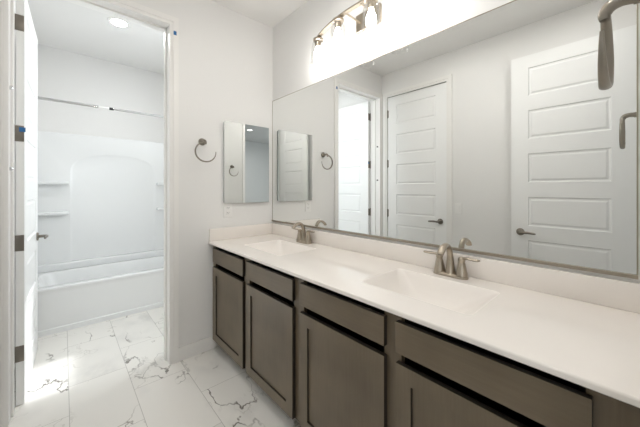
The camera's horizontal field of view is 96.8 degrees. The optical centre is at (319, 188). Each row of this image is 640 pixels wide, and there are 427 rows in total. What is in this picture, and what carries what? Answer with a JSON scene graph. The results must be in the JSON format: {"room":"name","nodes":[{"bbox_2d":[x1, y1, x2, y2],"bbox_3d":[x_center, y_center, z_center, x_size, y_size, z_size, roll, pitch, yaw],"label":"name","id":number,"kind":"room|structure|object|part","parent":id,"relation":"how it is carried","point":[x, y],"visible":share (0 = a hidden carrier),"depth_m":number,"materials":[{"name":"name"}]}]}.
{"room":"bathroom","nodes":[
{"label":"bathroom","id":0,"kind":"room"},
{"bbox_2d":[15,0,15,344],"bbox_3d":[-1.627,-0.108,1.257,0.200,2.745,4.353,0,0,-42],"label":"wall","id":1,"kind":"structure","parent":0,"point":[15,0],"depth_m":2.12,"materials":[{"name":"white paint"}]},
{"bbox_2d":[38,44,163,142],"bbox_3d":[-2.415,-0.108,3.411,1.520,2.745,0.100,0,0,-42],"label":"wall","id":2,"kind":"structure","parent":0,"point":[62,74],"depth_m":3.23,"materials":[{"name":"white paint"}]},
{"bbox_2d":[8,306,299,426],"bbox_3d":[-0.943,1.304,1.916,1.900,0.080,4.293,0,0,-42],"label":"floor","id":3,"kind":"structure","parent":0,"point":[114,372],"depth_m":1.80,"materials":[{"name":"tile"}]},
{"bbox_2d":[38,256,163,337],"bbox_3d":[-2.131,1.062,3.089,1.506,0.405,0.714,0,0,-42],"label":"bathtub","id":4,"kind":"object","parent":3,"relation":"on","point":[68,299],"visible":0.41,"depth_m":2.75,"materials":[{"name":"white plastic"}]},
{"bbox_2d":[38,131,163,272],"bbox_3d":[-2.147,0.136,3.107,1.506,1.445,0.710,0,0,-42],"label":"shower surround","id":5,"kind":"object","parent":4,"relation":"on","point":[101,199],"visible":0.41,"depth_m":3.21,"materials":[{"name":"white plastic"}]},
{"bbox_2d":[38,181,68,184],"bbox_3d":[-2.775,-0.053,2.922,0.290,0.035,0.087,0,0,-42],"label":"shelf","id":6,"kind":"object","parent":5,"relation":"attached to","point":[39,182],"depth_m":2.91,"materials":[{"name":"white plastic"}]},
{"bbox_2d":[38,211,68,215],"bbox_3d":[-2.775,0.262,2.922,0.290,0.035,0.087,0,0,-42],"label":"shelf","id":7,"kind":"object","parent":5,"relation":"attached to","point":[40,213],"depth_m":2.92,"materials":[{"name":"white plastic"}]},
{"bbox_2d":[38,256,163,289],"bbox_3d":[-2.135,1.024,3.094,1.506,0.330,0.702,0,0,-42],"label":"basin","id":8,"kind":"object","parent":4,"relation":"in","point":[145,273],"depth_m":2.95,"materials":[{"name":"white plastic"}]},
{"bbox_2d":[213,246,298,420],"bbox_3d":[-0.281,0.850,2.022,0.569,0.828,1.103,0,0,-42],"label":"vanity cabinet","id":9,"kind":"object","parent":3,"relation":"on","point":[256,305],"visible":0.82,"depth_m":1.70,"materials":[{"name":"brown wood"}]},
{"bbox_3d":[-0.661,0.519,2.032,0.020,0.109,0.497,0,0,-42],"label":"drawer","id":10,"kind":"part","parent":9,"relation":"part of","materials":[{"name":"brown wood"}]},
{"bbox_3d":[-0.661,0.891,2.032,0.020,0.565,0.497,0,0,-42],"label":"door","id":11,"kind":"part","parent":9,"relation":"part of","materials":[{"name":"brown wood"}]},
{"bbox_3d":[-0.299,0.519,1.631,0.020,0.109,0.495,0,0,-42],"label":"drawer","id":12,"kind":"part","parent":9,"relation":"part of","materials":[{"name":"brown wood"}]},
{"bbox_3d":[-0.299,0.891,1.631,0.020,0.565,0.495,0,0,-42],"label":"door","id":13,"kind":"part","parent":9,"relation":"part of","materials":[{"name":"brown wood"}]},
{"bbox_2d":[299,278,639,426],"bbox_3d":[0.480,0.850,1.179,0.569,0.828,1.169,0,0,-42],"label":"vanity cabinet","id":14,"kind":"object","parent":3,"relation":"on","point":[361,364],"visible":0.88,"depth_m":1.03,"materials":[{"name":"brown wood"}]},
{"bbox_3d":[0.073,0.519,1.220,0.020,0.109,0.496,0,0,-42],"label":"drawer","id":15,"kind":"part","parent":14,"relation":"part of","materials":[{"name":"brown wood"}]},
{"bbox_3d":[0.073,0.891,1.220,0.020,0.565,0.496,0,0,-42],"label":"door","id":16,"kind":"part","parent":14,"relation":"part of","materials":[{"name":"brown wood"}]},
{"bbox_2d":[208,223,639,407],"bbox_3d":[0.105,0.420,1.582,0.592,0.205,2.272,0,0,-42],"label":"countertop","id":17,"kind":"structure","parent":14,"relation":"on","point":[583,330],"depth_m":1.06,"materials":[{"name":"white stone"}]},
{"bbox_2d":[245,240,315,255],"bbox_3d":[-0.292,0.469,2.025,0.315,0.107,0.470,0,0,-42],"label":"sink basin","id":18,"kind":"object","parent":17,"relation":"in","point":[272,247],"depth_m":2.16,"materials":[{"name":"white ceramic"}]},
{"bbox_2d":[292,222,314,243],"bbox_3d":[-0.155,0.336,2.150,0.140,0.161,0.265,0,0,-42],"label":"faucet","id":19,"kind":"object","parent":17,"relation":"on","point":[303,236],"visible":1,"depth_m":2.16,"materials":[{"name":"silver metal"}]},
{"bbox_3d":[-0.156,0.331,2.149,0.137,0.151,0.049,0,0,-42],"label":"spout","id":20,"kind":"part","parent":19,"relation":"part of","materials":[{"name":"silver metal"}]},
{"bbox_3d":[-0.158,0.360,2.217,0.053,0.087,0.053,0,0,-42],"label":"handle","id":21,"kind":"part","parent":19,"relation":"part of","materials":[{"name":"silver metal"}]},
{"bbox_3d":[-0.088,0.360,2.140,0.053,0.087,0.053,0,0,-42],"label":"handle","id":22,"kind":"part","parent":19,"relation":"part of","materials":[{"name":"silver metal"}]},
{"bbox_2d":[362,269,499,314],"bbox_3d":[0.451,0.469,1.202,0.315,0.107,0.470,0,0,-42],"label":"sink basin","id":23,"kind":"object","parent":17,"relation":"in","point":[461,298],"depth_m":1.28,"materials":[{"name":"white ceramic"}]},
{"bbox_2d":[423,243,479,279],"bbox_3d":[0.590,0.336,1.326,0.140,0.161,0.265,0,0,-42],"label":"faucet","id":24,"kind":"object","parent":17,"relation":"on","point":[461,273],"visible":1,"depth_m":1.33,"materials":[{"name":"silver metal"}]},
{"bbox_3d":[0.558,0.324,1.420,0.083,0.019,0.023,0,0,43],"label":"lever","id":25,"kind":"part","parent":24,"relation":"part of","materials":[{"name":"silver metal"}]},
{"bbox_3d":[0.587,0.360,1.393,0.053,0.087,0.053,0,0,-42],"label":"handle","id":26,"kind":"part","parent":24,"relation":"part of","materials":[{"name":"silver metal"}]},
{"bbox_3d":[0.589,0.331,1.325,0.137,0.151,0.049,0,0,-42],"label":"spout","id":27,"kind":"part","parent":24,"relation":"part of","materials":[{"name":"silver metal"}]},
{"bbox_3d":[0.622,0.408,1.354,0.056,0.016,0.160,0,0,-42],"label":"plate","id":28,"kind":"part","parent":24,"relation":"part of","materials":[{"name":"silver metal"}]},
{"bbox_3d":[0.656,0.360,1.315,0.053,0.087,0.053,0,0,-42],"label":"handle","id":29,"kind":"part","parent":24,"relation":"part of","materials":[{"name":"silver metal"}]},
{"bbox_3d":[0.680,0.324,1.284,0.023,0.019,0.083,0,0,-37],"label":"lever","id":30,"kind":"part","parent":24,"relation":"part of","materials":[{"name":"silver metal"}]},
{"bbox_3d":[0.438,0.891,0.815,0.020,0.565,0.498,0,0,-42],"label":"door","id":31,"kind":"part","parent":14,"relation":"part of","materials":[{"name":"brown wood"}]},
{"bbox_3d":[0.438,0.519,0.815,0.020,0.109,0.498,0,0,-42],"label":"drawer","id":32,"kind":"part","parent":14,"relation":"part of","materials":[{"name":"brown wood"}]},
{"bbox_2d":[27,0,308,73],"bbox_3d":[-0.943,-1.521,1.916,1.900,0.080,4.293,0,0,-42],"label":"ceiling","id":33,"kind":"structure","parent":0,"point":[59,24],"depth_m":2.67,"materials":[{"name":"white paint"}]},
{"bbox_2d":[107,16,129,27],"bbox_3d":[-1.793,-1.476,2.531,0.170,0.009,0.170,0,0,-42],"label":"recessed light","id":34,"kind":"object","parent":33,"relation":"in","point":[114,21],"visible":0.91,"depth_m":2.53,"materials":[{"name":"white"}]},
{"bbox_2d":[130,0,272,346],"bbox_3d":[-1.115,-0.108,2.106,1.700,2.745,0.140,0,0,-42],"label":"wall","id":35,"kind":"structure","parent":0,"point":[226,55],"depth_m":2.23,"materials":[{"name":"white paint"}]},
{"bbox_2d":[15,0,47,405],"bbox_3d":[-1.966,0.045,1.950,0.104,2.422,0.773,0,0,-39],"label":"door","id":36,"kind":"structure","parent":35,"relation":"in","point":[27,236],"depth_m":1.77,"materials":[{"name":"white paint"},{"name":"dark satin nickel"}]},
{"bbox_2d":[19,127,25,131],"bbox_3d":[-1.730,-0.341,1.651,0.026,0.026,0.001,0,0,-42],"label":"tape","id":37,"kind":"object","parent":36,"relation":"attached to","point":[21,129],"visible":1,"depth_m":1.65,"materials":[{"name":"blue plastic"}]},
{"bbox_2d":[0,0,178,426],"bbox_3d":[-1.416,0.015,1.834,0.886,2.498,0.176,0,0,-42],"label":"door frame","id":38,"kind":"structure","parent":35,"relation":"attached to","point":[173,22],"depth_m":1.80,"materials":[{"name":"white wood"}]},
{"bbox_2d":[179,335,215,360],"bbox_3d":[-0.932,1.214,2.167,0.278,0.100,0.014,0,0,-42],"label":"baseboard","id":39,"kind":"structure","parent":35,"relation":"attached to","point":[186,351],"depth_m":2.15,"materials":[{"name":"white wood"}]},
{"bbox_2d":[194,138,215,161],"bbox_3d":[-0.883,-0.291,2.166,0.161,0.190,0.082,0,0,-42],"label":"towel ring","id":40,"kind":"object","parent":35,"relation":"attached to","point":[201,141],"visible":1,"depth_m":2.14,"materials":[{"name":"silver metal"}]},
{"bbox_2d":[224,203,231,217],"bbox_3d":[-0.755,0.181,2.331,0.072,0.116,0.008,0,0,-42],"label":"power outlet","id":41,"kind":"object","parent":35,"relation":"attached to","point":[227,206],"visible":1,"depth_m":2.33,"materials":[{"name":"white plastic"}]},
{"bbox_2d":[224,121,268,202],"bbox_3d":[-0.625,-0.211,2.437,0.415,0.666,0.026,0,0,-42],"label":"medicine cabinet","id":42,"kind":"object","parent":35,"relation":"attached to","point":[246,147],"visible":1,"depth_m":2.41,"materials":[{"name":"silver metal"}]},
{"bbox_2d":[273,0,639,282],"bbox_3d":[0.355,-0.108,1.822,0.100,2.745,2.533,0,0,-42],"label":"wall","id":43,"kind":"structure","parent":0,"point":[295,68],"depth_m":1.89,"materials":[{"name":"white paint"}]},
{"bbox_2d":[313,0,425,61],"bbox_3d":[0.236,-0.995,1.725,0.206,0.251,0.888,0,0,-42],"label":"vanity light","id":44,"kind":"object","parent":43,"relation":"attached to","point":[372,16],"visible":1,"depth_m":1.76,"materials":[{"name":"silver metal"}]},
{"bbox_2d":[313,36,322,61],"bbox_3d":[-0.013,-0.990,2.023,0.074,0.169,0.074,0,0,-42],"label":"bulb","id":45,"kind":"object","parent":44,"relation":"attached to","point":[317,40],"depth_m":2.00,"materials":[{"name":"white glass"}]},
{"bbox_2d":[332,16,343,44],"bbox_3d":[0.114,-0.990,1.790,0.074,0.169,0.074,0,0,-42],"label":"bulb","id":46,"kind":"object","parent":44,"relation":"attached to","point":[337,21],"depth_m":1.77,"materials":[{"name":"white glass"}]},
{"bbox_3d":[0.207,-1.067,1.780,0.137,0.018,0.012,0,0,-42],"label":"arm","id":47,"kind":"part","parent":44,"relation":"part of","materials":[{"name":"silver metal"}]},
{"bbox_2d":[365,0,377,27],"bbox_3d":[0.288,-0.990,1.597,0.074,0.169,0.074,0,0,-42],"label":"bulb","id":48,"kind":"object","parent":44,"relation":"attached to","point":[371,19],"depth_m":1.58,"materials":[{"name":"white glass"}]},
{"bbox_2d":[272,0,637,278],"bbox_3d":[0.312,-0.249,1.784,0.013,1.107,2.246,0,0,-42],"label":"wall mirror","id":49,"kind":"object","parent":43,"relation":"attached to","point":[494,133],"visible":1,"depth_m":1.29,"materials":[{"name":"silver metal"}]},
{"bbox_2d":[272,223,639,313],"bbox_3d":[0.318,0.367,1.774,0.018,0.098,2.272,0,0,-42],"label":"backsplash","id":50,"kind":"structure","parent":43,"relation":"attached to","point":[613,293],"depth_m":1.20,"materials":[{"name":"white stone"}]},
{"bbox_3d":[-0.134,-0.109,-0.247,5.600,2.745,0.120,0,0,-42],"label":"wall","id":51,"kind":"structure","parent":0,"visible":0},
{"bbox_2d":[598,0,639,89],"bbox_3d":[0.582,-0.291,0.537,0.161,0.190,0.082,0,0,-42],"label":"towel ring","id":52,"kind":"object","parent":51,"relation":"attached to","point":[605,46],"visible":1,"depth_m":0.55,"materials":[{"name":"silver metal"}]},
{"bbox_3d":[-1.245,-0.109,3.309,0.100,2.745,1.820,0,0,-42],"label":"wall","id":53,"kind":"structure","parent":0,"visible":0},
{"bbox_2d":[38,96,163,117],"bbox_3d":[-1.919,-0.771,2.855,1.510,0.052,0.052,0,0,-42],"label":"shower rod","id":54,"kind":"object","parent":53,"relation":"attached to","point":[40,98],"visible":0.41,"depth_m":2.66,"materials":[{"name":"silver metal"}]}
]}

